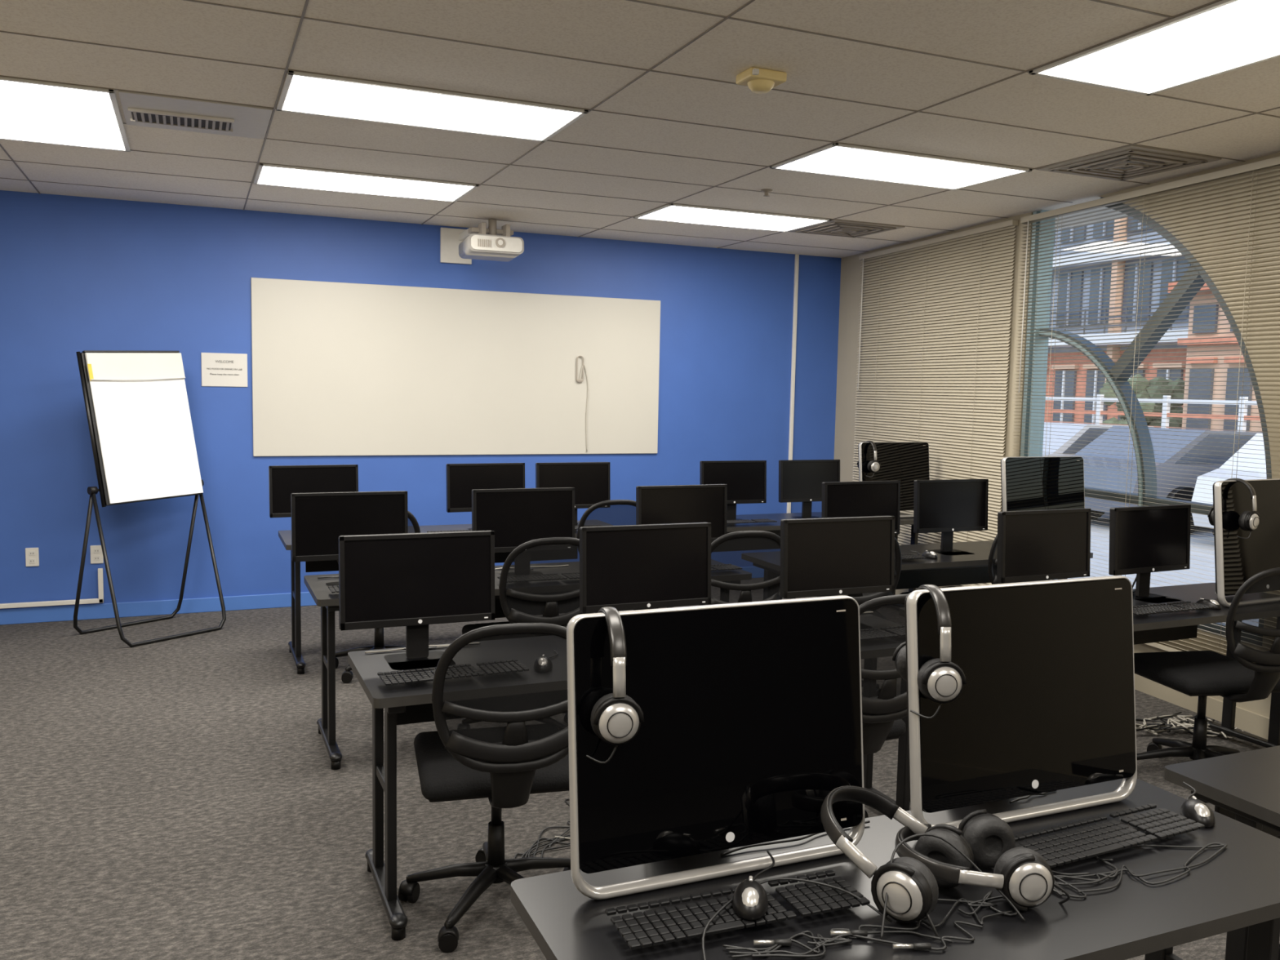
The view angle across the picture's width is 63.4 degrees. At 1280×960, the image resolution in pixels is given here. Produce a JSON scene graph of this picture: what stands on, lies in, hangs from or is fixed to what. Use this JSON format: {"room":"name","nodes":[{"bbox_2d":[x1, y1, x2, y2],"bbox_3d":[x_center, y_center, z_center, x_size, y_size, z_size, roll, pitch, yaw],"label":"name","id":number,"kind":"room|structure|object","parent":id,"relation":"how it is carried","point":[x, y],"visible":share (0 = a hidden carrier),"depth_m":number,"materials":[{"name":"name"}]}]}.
{"room":"computer lab","nodes":[
{"label":"computer lab","id":0,"kind":"room"},
{"bbox_2d":[0,190,840,608],"bbox_3d":[-1.480,-0.490,7.713,7.200,2.740,0.120,-1,6,-23],"label":"wall","id":1,"kind":"structure","parent":0,"point":[80,274],"depth_m":7.11,"materials":[{"name":"blue paint"}]},
{"bbox_2d":[25,547,39,566],"bbox_3d":[-3.919,0.497,6.679,0.075,0.120,0.014,-1,6,-23],"label":"wall outlet","id":2,"kind":"object","parent":1,"relation":"attached to","point":[32,554],"visible":1,"depth_m":6.67,"materials":[{"name":"white plastic"}]},
{"bbox_2d":[0,568,103,608],"bbox_3d":[-4.149,0.708,6.576,1.320,0.230,0.024,-1,6,-23],"label":"trim","id":3,"kind":"structure","parent":1,"relation":"attached to","point":[100,580],"depth_m":6.75,"materials":[{"name":"white plastic"}]},
{"bbox_2d":[89,545,103,564],"bbox_3d":[-3.579,0.491,6.826,0.075,0.120,0.014,-1,6,-23],"label":"wall outlet","id":4,"kind":"object","parent":1,"relation":"attached to","point":[96,554],"visible":0.94,"depth_m":6.82,"materials":[{"name":"white plastic"}]},
{"bbox_2d":[0,591,315,625],"bbox_3d":[-1.558,0.832,7.733,7.030,0.100,0.016,-1,6,-23],"label":"baseboard","id":5,"kind":"structure","parent":1,"relation":"attached to","point":[129,609],"depth_m":6.97,"materials":[{"name":"blue paint"}]},
{"bbox_2d":[200,352,247,386],"bbox_3d":[-2.822,-0.748,7.036,0.290,0.225,0.008,-1,6,-23],"label":"notice sign","id":6,"kind":"object","parent":1,"relation":"attached to","point":[226,370],"visible":1,"depth_m":7.03,"materials":[{"name":"paper"}]},
{"bbox_2d":[250,277,660,456],"bbox_3d":[-1.254,-0.796,7.705,3.060,1.220,0.016,-1,6,-23],"label":"whiteboard","id":7,"kind":"object","parent":1,"relation":"attached to","point":[339,368],"visible":1,"depth_m":7.63,"materials":[{"name":"white plastic"}]},
{"bbox_2d":[576,355,588,451],"bbox_3d":[-0.449,-0.592,8.051,0.105,0.745,0.018,-1,6,-23],"label":"cord","id":8,"kind":"object","parent":7,"relation":"hanging from","point":[580,380],"visible":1,"depth_m":8.03,"materials":[{"name":"grey plastic"}]},
{"bbox_2d":[440,218,524,264],"bbox_3d":[-1.116,-1.676,7.272,0.410,0.275,0.762,-1,6,-23],"label":"projector","id":9,"kind":"object","parent":1,"relation":"attached to","point":[457,246],"visible":1,"depth_m":7.10,"materials":[{"name":"white plastic"}]},
{"bbox_2d":[786,253,799,513],"bbox_3d":[1.296,-0.634,8.821,0.030,2.540,0.024,-1,6,-23],"label":"trim","id":10,"kind":"structure","parent":1,"relation":"attached to","point":[797,255],"depth_m":8.78,"materials":[{"name":"white plastic"}]},
{"bbox_2d":[0,0,1279,257],"bbox_3d":[0.638,-1.455,2.881,7.500,0.124,10.520,-1,6,-23],"label":"ceiling","id":11,"kind":"structure","parent":0,"point":[668,120],"depth_m":4.13,"materials":[{"name":"tile"}]},
{"bbox_2d":[0,76,130,151],"bbox_3d":[-2.608,-1.596,4.569,0.588,0.028,1.188,-1,5,-23],"label":"ceiling light","id":12,"kind":"object","parent":11,"relation":"in","point":[33,111],"depth_m":4.47,"materials":[{"name":"white plastic"}]},
{"bbox_2d":[118,90,272,139],"bbox_3d":[-1.938,-1.582,4.532,0.585,0.022,0.585,-1,5,-23],"label":"ceiling air vent","id":13,"kind":"object","parent":11,"relation":"in","point":[141,109],"depth_m":4.48,"materials":[{"name":"white metal"}]},
{"bbox_2d":[253,163,479,202],"bbox_3d":[-1.586,-1.701,5.986,1.188,0.028,0.588,-1,5,-23],"label":"ceiling light","id":14,"kind":"object","parent":11,"relation":"in","point":[270,175],"depth_m":5.89,"materials":[{"name":"white plastic"}]},
{"bbox_2d":[275,70,588,142],"bbox_3d":[-0.874,-1.541,4.340,1.188,0.028,0.588,-1,5,-23],"label":"ceiling light","id":15,"kind":"object","parent":11,"relation":"in","point":[306,93],"depth_m":4.25,"materials":[{"name":"white plastic"}]},
{"bbox_2d":[633,203,831,231],"bbox_3d":[0.618,-1.741,6.935,1.188,0.028,0.588,-1,5,-23],"label":"ceiling light","id":16,"kind":"object","parent":11,"relation":"in","point":[671,212],"depth_m":6.83,"materials":[{"name":"white plastic"}]},
{"bbox_2d":[735,66,786,93],"bbox_3d":[0.443,-1.446,3.763,0.150,0.064,0.135,-1,6,-23],"label":"smoke detector","id":17,"kind":"object","parent":11,"relation":"attached to","point":[759,81],"visible":1,"depth_m":3.73,"materials":[{"name":"beige plastic"}]},
{"bbox_2d":[760,188,773,196],"bbox_3d":[0.727,-1.648,5.952,0.070,0.036,0.070,-1,6,-23],"label":"sprinkler head","id":18,"kind":"object","parent":11,"relation":"attached to","point":[766,191],"visible":1,"depth_m":5.94},
{"bbox_2d":[788,219,905,237],"bbox_3d":[1.444,-1.759,7.291,0.585,0.024,0.585,-1,5,-23],"label":"diffuser","id":19,"kind":"object","parent":11,"relation":"in","point":[838,228],"depth_m":7.22,"materials":[{"name":"grey metal"}]},
{"bbox_2d":[769,142,1032,190],"bbox_3d":[1.329,-1.582,5.289,1.188,0.028,0.588,-1,5,-23],"label":"ceiling light","id":20,"kind":"object","parent":11,"relation":"in","point":[841,160],"depth_m":5.20,"materials":[{"name":"white plastic"}]},
{"bbox_2d":[1036,144,1222,181],"bbox_3d":[2.393,-1.546,5.097,0.585,0.024,0.585,-1,5,-23],"label":"diffuser","id":21,"kind":"object","parent":11,"relation":"in","point":[1131,162],"depth_m":5.03,"materials":[{"name":"grey metal"}]},
{"bbox_2d":[1028,0,1279,95],"bbox_3d":[1.884,-1.391,3.251,0.588,0.028,1.188,-1,5,-23],"label":"ceiling light","id":22,"kind":"object","parent":11,"relation":"in","point":[1224,36],"depth_m":3.37,"materials":[{"name":"white plastic"}]},
{"bbox_2d":[0,596,1279,959],"bbox_3d":[0.582,1.391,3.132,7.500,0.120,10.520,-1,6,-23],"label":"floor","id":23,"kind":"structure","parent":0,"point":[180,798],"depth_m":3.88,"materials":[{"name":"carpet"}]},
{"bbox_2d":[73,350,226,647],"bbox_3d":[-3.059,0.075,6.452,0.554,1.774,0.729,5,6,35],"label":"easel","id":24,"kind":"object","parent":23,"relation":"on","point":[137,407],"visible":1,"depth_m":6.41,"materials":[{"name":"white paper"}]},
{"bbox_2d":[335,511,420,683],"bbox_3d":[-1.428,0.579,5.667,0.580,0.973,0.724,0,5,-13],"label":"office chair","id":25,"kind":"object","parent":23,"relation":"on","point":[347,676],"visible":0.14,"depth_m":5.72,"materials":[{"name":"black plastic"}]},
{"bbox_2d":[278,520,597,674],"bbox_3d":[-1.096,0.664,6.249,2.010,0.715,0.605,-1,6,-23],"label":"table","id":26,"kind":"object","parent":23,"relation":"on","point":[295,645],"visible":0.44,"depth_m":5.96,"materials":[{"name":"black laminate"}]},
{"bbox_2d":[268,464,358,517],"bbox_3d":[-1.855,0.123,5.901,0.486,0.417,0.234,-1,6,-26],"label":"computer monitor","id":27,"kind":"object","parent":26,"relation":"on","point":[283,480],"visible":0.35,"depth_m":5.85,"materials":[{"name":"black plastic"}]},
{"bbox_2d":[426,529,471,532],"bbox_3d":[-1.022,0.319,6.053,0.442,0.039,0.140,-1,6,-23],"label":"keyboard","id":28,"kind":"object","parent":26,"relation":"on","point":[455,530],"visible":0.15,"depth_m":6.05,"materials":[{"name":"black plastic"}]},
{"bbox_2d":[445,462,524,529],"bbox_3d":[-0.936,0.106,6.296,0.486,0.417,0.234,-1,6,-25],"label":"computer monitor","id":29,"kind":"object","parent":26,"relation":"on","point":[461,478],"visible":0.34,"depth_m":6.24,"materials":[{"name":"black plastic"}]},
{"bbox_2d":[535,462,610,525],"bbox_3d":[-0.421,0.097,6.518,0.486,0.417,0.234,-1,6,-23],"label":"computer monitor","id":30,"kind":"object","parent":26,"relation":"on","point":[590,481],"visible":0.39,"depth_m":6.52,"materials":[{"name":"black plastic"}]},
{"bbox_2d":[398,622,570,952],"bbox_3d":[-0.419,0.827,3.087,0.580,0.973,0.724,0,5,-15],"label":"office chair","id":31,"kind":"object","parent":23,"relation":"on","point":[500,691],"visible":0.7,"depth_m":2.77,"materials":[{"name":"black plastic"}]},
{"bbox_2d":[303,565,703,769],"bbox_3d":[-0.494,0.798,4.860,2.010,0.715,0.585,-1,6,-23],"label":"table","id":32,"kind":"object","parent":23,"relation":"on","point":[329,602],"visible":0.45,"depth_m":4.38,"materials":[{"name":"black metal"}]},
{"bbox_2d":[328,585,338,592],"bbox_3d":[-1.091,0.466,4.375,0.442,0.039,0.140,-1,6,-23],"label":"keyboard","id":33,"kind":"object","parent":32,"relation":"on","point":[335,588],"visible":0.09,"depth_m":4.29,"materials":[{"name":"black plastic"}]},
{"bbox_2d":[290,490,408,588],"bbox_3d":[-1.254,0.260,4.489,0.486,0.417,0.234,-1,6,-23],"label":"computer monitor","id":34,"kind":"object","parent":32,"relation":"on","point":[318,519],"visible":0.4,"depth_m":4.45,"materials":[{"name":"black plastic"}]},
{"bbox_2d":[317,568,502,653],"bbox_3d":[0.251,0.472,4.595,3.081,0.009,1.408,-1,6,-23],"label":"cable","id":35,"kind":"object","parent":32,"relation":"on","point":[323,577],"visible":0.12,"depth_m":3.44,"materials":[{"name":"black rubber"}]},
{"bbox_2d":[471,487,574,552],"bbox_3d":[-0.538,0.247,4.798,0.486,0.417,0.234,-1,6,-23],"label":"computer monitor","id":36,"kind":"object","parent":32,"relation":"on","point":[517,517],"visible":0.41,"depth_m":4.77,"materials":[{"name":"black plastic"}]},
{"bbox_2d":[635,484,727,542],"bbox_3d":[0.206,0.233,5.118,0.486,0.417,0.234,-1,6,-24],"label":"computer monitor","id":37,"kind":"object","parent":32,"relation":"on","point":[673,504],"visible":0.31,"depth_m":5.10,"materials":[{"name":"black plastic"}]},
{"bbox_2d":[462,537,591,635],"bbox_3d":[-0.498,0.689,4.625,0.580,0.973,0.724,-1,6,-23],"label":"office chair","id":38,"kind":"object","parent":23,"relation":"on","point":[540,578],"visible":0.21,"depth_m":4.28,"materials":[{"name":"black plastic"}]},
{"bbox_2d":[576,499,635,613],"bbox_3d":[-0.270,0.562,6.111,0.580,0.973,0.724,-1,6,-23],"label":"office chair","id":39,"kind":"object","parent":23,"relation":"on","point":[614,512],"visible":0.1,"depth_m":5.75,"materials":[{"name":"black plastic"}]},
{"bbox_2d":[347,643,911,940],"bbox_3d":[0.071,0.925,3.552,2.010,0.715,0.565,-1,6,-23],"label":"table","id":40,"kind":"object","parent":23,"relation":"on","point":[411,703],"visible":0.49,"depth_m":3.19,"materials":[{"name":"black metal"}]},
{"bbox_2d":[377,666,436,685],"bbox_3d":[-0.560,0.589,3.096,0.442,0.039,0.140,-1,6,-25],"label":"keyboard","id":41,"kind":"object","parent":40,"relation":"on","point":[400,677],"visible":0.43,"depth_m":3.03,"materials":[{"name":"black plastic"}]},
{"bbox_2d":[338,530,494,670],"bbox_3d":[-0.704,0.376,3.294,0.486,0.417,0.234,-1,5,-23],"label":"computer monitor","id":42,"kind":"object","parent":40,"relation":"on","point":[415,581],"visible":0.94,"depth_m":3.28,"materials":[{"name":"black plastic"}]},
{"bbox_2d":[579,522,711,613],"bbox_3d":[0.021,0.363,3.607,0.486,0.417,0.234,-1,6,-23],"label":"computer monitor","id":43,"kind":"object","parent":40,"relation":"on","point":[625,567],"visible":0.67,"depth_m":3.58,"materials":[{"name":"black plastic"}]},
{"bbox_2d":[780,515,894,598],"bbox_3d":[0.747,0.349,3.920,0.486,0.417,0.234,-1,5,-22],"label":"computer monitor","id":44,"kind":"object","parent":40,"relation":"on","point":[825,557],"visible":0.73,"depth_m":3.89,"materials":[{"name":"black plastic"}]},
{"bbox_2d":[706,530,782,604],"bbox_3d":[0.375,0.677,4.958,0.580,0.973,0.724,0,5,-17],"label":"office chair","id":45,"kind":"object","parent":23,"relation":"on","point":[745,566],"visible":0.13,"depth_m":4.62,"materials":[{"name":"black plastic"}]},
{"bbox_2d":[653,511,918,608],"bbox_3d":[1.030,0.625,7.165,2.060,0.715,0.605,-1,6,-23],"label":"table","id":46,"kind":"object","parent":23,"relation":"on","point":[774,527],"visible":0.04,"depth_m":7.18,"materials":[{"name":"black laminate"}]},
{"bbox_2d":[699,460,766,519],"bbox_3d":[0.626,0.078,6.969,0.486,0.417,0.234,-1,5,-22],"label":"computer monitor","id":47,"kind":"object","parent":46,"relation":"on","point":[745,480],"visible":0.79,"depth_m":6.97,"materials":[{"name":"black plastic"}]},
{"bbox_2d":[727,519,777,524],"bbox_3d":[0.677,0.288,6.785,0.442,0.039,0.140,-1,6,-23],"label":"keyboard","id":48,"kind":"object","parent":46,"relation":"on","point":[746,521],"visible":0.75,"depth_m":6.79,"materials":[{"name":"black plastic"}]},
{"bbox_2d":[778,459,839,518],"bbox_3d":[1.176,0.068,7.206,0.486,0.417,0.234,-1,6,-24],"label":"computer monitor","id":49,"kind":"object","parent":46,"relation":"on","point":[799,480],"visible":0.86,"depth_m":7.17,"materials":[{"name":"black plastic"}]},
{"bbox_2d":[857,441,929,518],"bbox_3d":[1.778,-0.004,7.349,0.592,0.536,0.190,-1,6,-23],"label":"computer","id":50,"kind":"object","parent":46,"relation":"on","point":[905,462],"visible":0.48,"depth_m":7.30,"materials":[{"name":"black plastic"}]},
{"bbox_2d":[857,440,880,477],"bbox_3d":[1.595,-0.150,7.228,0.096,0.250,0.203,-1,5,-18],"label":"headphones","id":51,"kind":"object","parent":50,"relation":"attached to","point":[873,466],"visible":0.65,"depth_m":7.15,"materials":[{"name":"black plastic"}]},
{"bbox_2d":[817,537,902,605],"bbox_3d":[0.994,0.667,5.206,0.580,0.973,0.724,1,5,-3],"label":"office chair","id":52,"kind":"object","parent":23,"relation":"on","point":[860,598],"visible":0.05,"depth_m":4.88,"materials":[{"name":"black plastic"}]},
{"bbox_2d":[513,711,1244,858],"bbox_3d":[1.404,0.955,3.702,3.580,0.680,2.012,-1,6,-23],"label":"floor cables","id":53,"kind":"object","parent":23,"relation":"on","point":[1184,725],"visible":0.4,"depth_m":4.89,"materials":[{"name":"black rubber"}]},
{"bbox_2d":[858,594,907,817],"bbox_3d":[0.642,0.806,3.554,0.580,0.973,0.724,-1,6,-25],"label":"office chair","id":54,"kind":"object","parent":23,"relation":"on","point":[882,619],"visible":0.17,"depth_m":3.23,"materials":[{"name":"black plastic"}]},
{"bbox_2d":[511,778,1279,959],"bbox_3d":[0.556,1.081,1.901,1.490,0.715,0.575,-1,6,-23],"label":"table","id":55,"kind":"object","parent":23,"relation":"on","point":[1238,887],"visible":0.71,"depth_m":1.80,"materials":[{"name":"black laminate"}]},
{"bbox_2d":[566,595,865,899],"bbox_3d":[0.130,0.466,1.929,0.592,0.488,0.190,-1,6,-23],"label":"computer","id":56,"kind":"object","parent":55,"relation":"on","point":[752,711],"visible":0.97,"depth_m":1.86,"materials":[{"name":"black plastic"}]},
{"bbox_2d":[586,606,644,764],"bbox_3d":[-0.058,0.346,1.809,0.096,0.250,0.203,0,5,-13],"label":"headphones","id":57,"kind":"object","parent":56,"relation":"attached to","point":[616,718],"visible":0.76,"depth_m":1.72,"materials":[{"name":"black plastic"}]},
{"bbox_2d":[604,870,870,950],"bbox_3d":[0.161,0.725,1.720,0.442,0.039,0.140,-1,5,-21],"label":"keyboard","id":58,"kind":"object","parent":55,"relation":"on","point":[807,898],"visible":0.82,"depth_m":1.70,"materials":[{"name":"black plastic"}]},
{"bbox_2d":[732,850,774,920],"bbox_3d":[0.198,0.680,1.788,0.060,0.037,0.256,2,5,12],"label":"computer mouse","id":59,"kind":"object","parent":58,"relation":"on","point":[749,900],"visible":1,"depth_m":1.69,"materials":[{"name":"black plastic"}]},
{"bbox_2d":[820,785,973,937],"bbox_3d":[0.436,0.665,1.818,0.248,0.191,0.239,4,6,33],"label":"headphones","id":60,"kind":"object","parent":55,"relation":"on","point":[912,889],"visible":0.85,"depth_m":1.76,"materials":[{"name":"black plastic"}]},
{"bbox_2d":[702,790,1227,959],"bbox_3d":[0.577,0.658,1.910,1.152,0.125,0.449,-1,6,-23],"label":"cables","id":61,"kind":"object","parent":55,"relation":"on","point":[840,933],"visible":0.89,"depth_m":1.73,"materials":[{"name":"black rubber"}]},
{"bbox_2d":[894,808,1070,911],"bbox_3d":[0.589,0.683,1.837,0.261,0.114,0.228,0,5,-14],"label":"headphones","id":62,"kind":"object","parent":55,"relation":"on","point":[1022,874],"visible":0.87,"depth_m":1.76,"materials":[{"name":"black plastic"}]},
{"bbox_2d":[904,575,1137,828],"bbox_3d":[0.787,0.454,2.212,0.592,0.488,0.190,-1,6,-23],"label":"computer","id":63,"kind":"object","parent":55,"relation":"on","point":[1046,703],"visible":0.91,"depth_m":2.14,"materials":[{"name":"black plastic"}]},
{"bbox_2d":[892,584,966,719],"bbox_3d":[0.578,0.335,2.083,0.096,0.250,0.203,1,5,-5],"label":"headphones","id":64,"kind":"object","parent":63,"relation":"attached to","point":[941,681],"visible":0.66,"depth_m":2.00,"materials":[{"name":"black plastic"}]},
{"bbox_2d":[1014,803,1204,867],"bbox_3d":[0.911,0.712,2.038,0.442,0.039,0.140,-1,6,-26],"label":"keyboard","id":65,"kind":"object","parent":55,"relation":"on","point":[1072,846],"visible":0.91,"depth_m":2.03,"materials":[{"name":"black plastic"}]},
{"bbox_2d":[1180,782,1215,827],"bbox_3d":[1.191,0.684,2.241,0.060,0.037,0.256,3,5,17],"label":"computer mouse","id":66,"kind":"object","parent":55,"relation":"on","point":[1194,809],"visible":0.93,"depth_m":2.15,"materials":[{"name":"black plastic"}]},
{"bbox_2d":[786,540,1093,599],"bbox_3d":[1.549,0.761,5.740,1.960,0.715,0.585,-1,6,-23],"label":"table","id":67,"kind":"object","parent":23,"relation":"on","point":[968,569],"visible":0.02,"depth_m":5.98,"materials":[{"name":"black laminate"}]},
{"bbox_2d":[821,480,900,534],"bbox_3d":[1.179,0.215,5.537,0.486,0.417,0.234,-1,6,-24],"label":"computer monitor","id":68,"kind":"object","parent":67,"relation":"on","point":[868,498],"visible":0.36,"depth_m":5.52,"materials":[{"name":"black plastic"}]},
{"bbox_2d":[901,553,926,559],"bbox_3d":[1.278,0.422,5.396,0.442,0.039,0.140,-1,6,-23],"label":"keyboard","id":69,"kind":"object","parent":67,"relation":"on","point":[911,556],"visible":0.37,"depth_m":5.43,"materials":[{"name":"black plastic"}]},
{"bbox_2d":[910,550,937,559],"bbox_3d":[1.531,0.391,5.628,0.060,0.037,0.255,-1,5,-19],"label":"computer mouse","id":70,"kind":"object","parent":67,"relation":"on","point":[929,554],"visible":0.97,"depth_m":5.53,"materials":[{"name":"black plastic"}]},
{"bbox_2d":[913,479,988,555],"bbox_3d":[1.731,0.205,5.775,0.486,0.417,0.234,-1,5,-22],"label":"computer monitor","id":71,"kind":"object","parent":67,"relation":"on","point":[946,506],"visible":0.95,"depth_m":5.76,"materials":[{"name":"black plastic"}]},
{"bbox_2d":[1000,456,1084,511],"bbox_3d":[2.274,0.131,5.925,0.592,0.536,0.190,-1,6,-23],"label":"computer","id":72,"kind":"object","parent":67,"relation":"on","point":[1028,482],"visible":0.44,"depth_m":5.86,"materials":[{"name":"black plastic"}]},
{"bbox_2d":[899,533,1030,594],"bbox_3d":[1.790,0.643,5.655,0.580,0.973,0.724,-2,6,-33],"label":"office chair","id":73,"kind":"object","parent":23,"relation":"on","point":[992,564],"visible":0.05,"depth_m":5.28,"materials":[{"name":"black plastic"}]},
{"bbox_2d":[1132,582,1279,747],"bbox_3d":[2.013,0.889,4.389,1.860,0.715,0.565,-1,6,-23],"label":"table","id":74,"kind":"object","parent":23,"relation":"on","point":[1178,625],"visible":0.17,"depth_m":4.65,"materials":[{"name":"black laminate"}]},
{"bbox_2d":[996,508,1090,583],"bbox_3d":[1.683,0.332,4.323,0.486,0.417,0.234,-1,6,-24],"label":"computer monitor","id":75,"kind":"object","parent":74,"relation":"on","point":[1033,545],"visible":0.73,"depth_m":4.29,"materials":[{"name":"black plastic"}]},
{"bbox_2d":[1108,504,1191,603],"bbox_3d":[2.242,0.322,4.564,0.486,0.417,0.234,-1,6,-26],"label":"computer monitor","id":76,"kind":"object","parent":74,"relation":"on","point":[1144,540],"visible":0.88,"depth_m":4.54,"materials":[{"name":"black plastic"}]},
{"bbox_2d":[1133,600,1213,615],"bbox_3d":[2.146,0.541,4.246,0.442,0.039,0.140,-1,6,-23],"label":"keyboard","id":77,"kind":"object","parent":74,"relation":"on","point":[1142,610],"visible":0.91,"depth_m":4.24,"materials":[{"name":"black plastic"}]},
{"bbox_2d":[1165,596,1221,609],"bbox_3d":[2.361,0.513,4.434,0.060,0.037,0.255,-2,6,-29],"label":"computer mouse","id":78,"kind":"object","parent":74,"relation":"on","point":[1210,602],"visible":0.61,"depth_m":4.35,"materials":[{"name":"black plastic"}]},
{"bbox_2d":[1212,478,1279,607],"bbox_3d":[2.681,0.261,4.544,0.592,0.536,0.190,-1,6,-26],"label":"computer","id":79,"kind":"object","parent":74,"relation":"on","point":[1237,559],"visible":0.87,"depth_m":4.41,"materials":[{"name":"black plastic"}]},
{"bbox_2d":[1207,478,1260,538],"bbox_3d":[2.536,0.116,4.423,0.096,0.250,0.203,-2,6,-28],"label":"headphones","id":80,"kind":"object","parent":79,"relation":"attached to","point":[1248,520],"visible":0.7,"depth_m":4.35,"materials":[{"name":"black plastic"}]},
{"bbox_2d":[1133,567,1279,803],"bbox_3d":[2.368,0.777,4.266,0.580,0.973,0.724,0,5,-11],"label":"office chair","id":81,"kind":"object","parent":23,"relation":"on","point":[1252,630],"visible":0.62,"depth_m":4.11,"materials":[{"name":"black fabric"}]},
{"bbox_2d":[1164,745,1279,959],"bbox_3d":[2.035,1.053,2.538,1.490,0.715,0.575,-1,6,-23],"label":"table","id":82,"kind":"object","parent":23,"relation":"on","point":[1243,787],"visible":0.71,"depth_m":2.38,"materials":[{"name":"black laminate"}]},
{"bbox_2d":[834,152,1279,717],"bbox_3d":[3.270,-0.081,4.143,0.160,2.740,10.486,0,5,-17],"label":"wall","id":83,"kind":"structure","parent":0,"point":[851,268],"depth_m":5.63,"materials":[{"name":"beige paint"}]},
{"bbox_2d":[852,219,1017,586],"bbox_3d":[2.079,-0.539,7.666,0.052,2.435,1.993,0,5,-17],"label":"window blinds","id":84,"kind":"object","parent":83,"relation":"attached to","point":[953,465],"visible":0.69,"depth_m":7.44,"materials":[{"name":"plastic"}]},
{"bbox_2d":[895,588,1269,739],"bbox_3d":[3.161,1.234,4.234,0.014,0.100,10.285,0,5,-17],"label":"baseboard","id":85,"kind":"structure","parent":83,"relation":"attached to","point":[1256,724],"depth_m":5.21,"materials":[{"name":"beige paint"}]},
{"bbox_2d":[1020,196,1271,635],"bbox_3d":[2.767,-0.441,5.723,0.120,2.320,1.859,0,5,-17],"label":"window","id":86,"kind":"structure","parent":83,"relation":"in","point":[1028,423],"depth_m":5.80,"materials":[{"name":"metal"}]},
{"bbox_2d":[1010,156,1279,654],"bbox_3d":[2.690,-0.349,5.662,0.052,2.435,2.053,0,5,-17],"label":"window blinds","id":87,"kind":"object","parent":86,"relation":"attached to","point":[1274,162],"visible":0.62,"depth_m":5.48,"materials":[{"name":"plastic"}]},
{"label":"outside","id":88,"kind":"structure","parent":0,"visible":0},
{"bbox_2d":[1067,512,1215,588],"bbox_3d":[19.602,-0.445,30.314,48.000,0.100,80.000,-1,6,-23],"label":"ground","id":89,"kind":"structure","parent":88,"point":[1202,533],"depth_m":11.56,"materials":[{"name":"concrete"}]},
{"bbox_2d":[1042,422,1153,456],"bbox_3d":[7.278,-0.248,16.905,4.350,1.376,1.800,-1,6,-27],"label":"parked car","id":90,"kind":"object","parent":89,"relation":"on","point":[1056,424],"visible":0.02,"depth_m":15.71,"materials":[{"name":"paint"}]},
{"bbox_2d":[1044,216,1191,423],"bbox_3d":[11.301,-4.684,30.696,6.800,8.150,26.615,-1,6,-23],"label":"office building","id":91,"kind":"structure","parent":89,"relation":"on","point":[1056,377],"depth_m":24.52,"materials":[{"name":"brick"}]},
{"bbox_2d":[1098,373,1184,426],"bbox_3d":[10.364,-1.039,21.223,1.587,2.338,1.559,-1,6,-23],"label":"street tree","id":92,"kind":"object","parent":89,"relation":"on","point":[1152,406],"visible":0.3,"depth_m":20.70,"materials":[{"name":"green plant"}]},
{"bbox_2d":[1044,394,1260,431],"bbox_3d":[8.927,-0.765,20.196,0.090,1.800,12.090,-1,6,-23],"label":"fence","id":93,"kind":"object","parent":89,"relation":"on","point":[1098,415],"visible":0.19,"depth_m":18.73,"materials":[{"name":"metal"}]},
{"bbox_2d":[1071,426,1262,533],"bbox_3d":[8.147,-0.053,14.897,4.350,1.376,1.800,-1,5,-20],"label":"parked car","id":94,"kind":"object","parent":89,"relation":"on","point":[1170,433],"visible":0.29,"depth_m":13.86,"materials":[{"name":"paint"}]},
{"bbox_2d":[1168,281,1262,431],"bbox_3d":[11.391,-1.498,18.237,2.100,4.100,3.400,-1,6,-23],"label":"building","id":95,"kind":"structure","parent":89,"relation":"on","point":[1204,393],"depth_m":18.73,"materials":[{"name":"beige paint"}]},
{"bbox_2d":[1191,433,1266,535],"bbox_3d":[9.018,0.142,12.883,4.350,1.376,1.800,-1,6,-27],"label":"parked car","id":96,"kind":"object","parent":89,"relation":"on","point":[1260,442],"visible":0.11,"depth_m":12.59,"materials":[{"name":"paint"}]}
]}

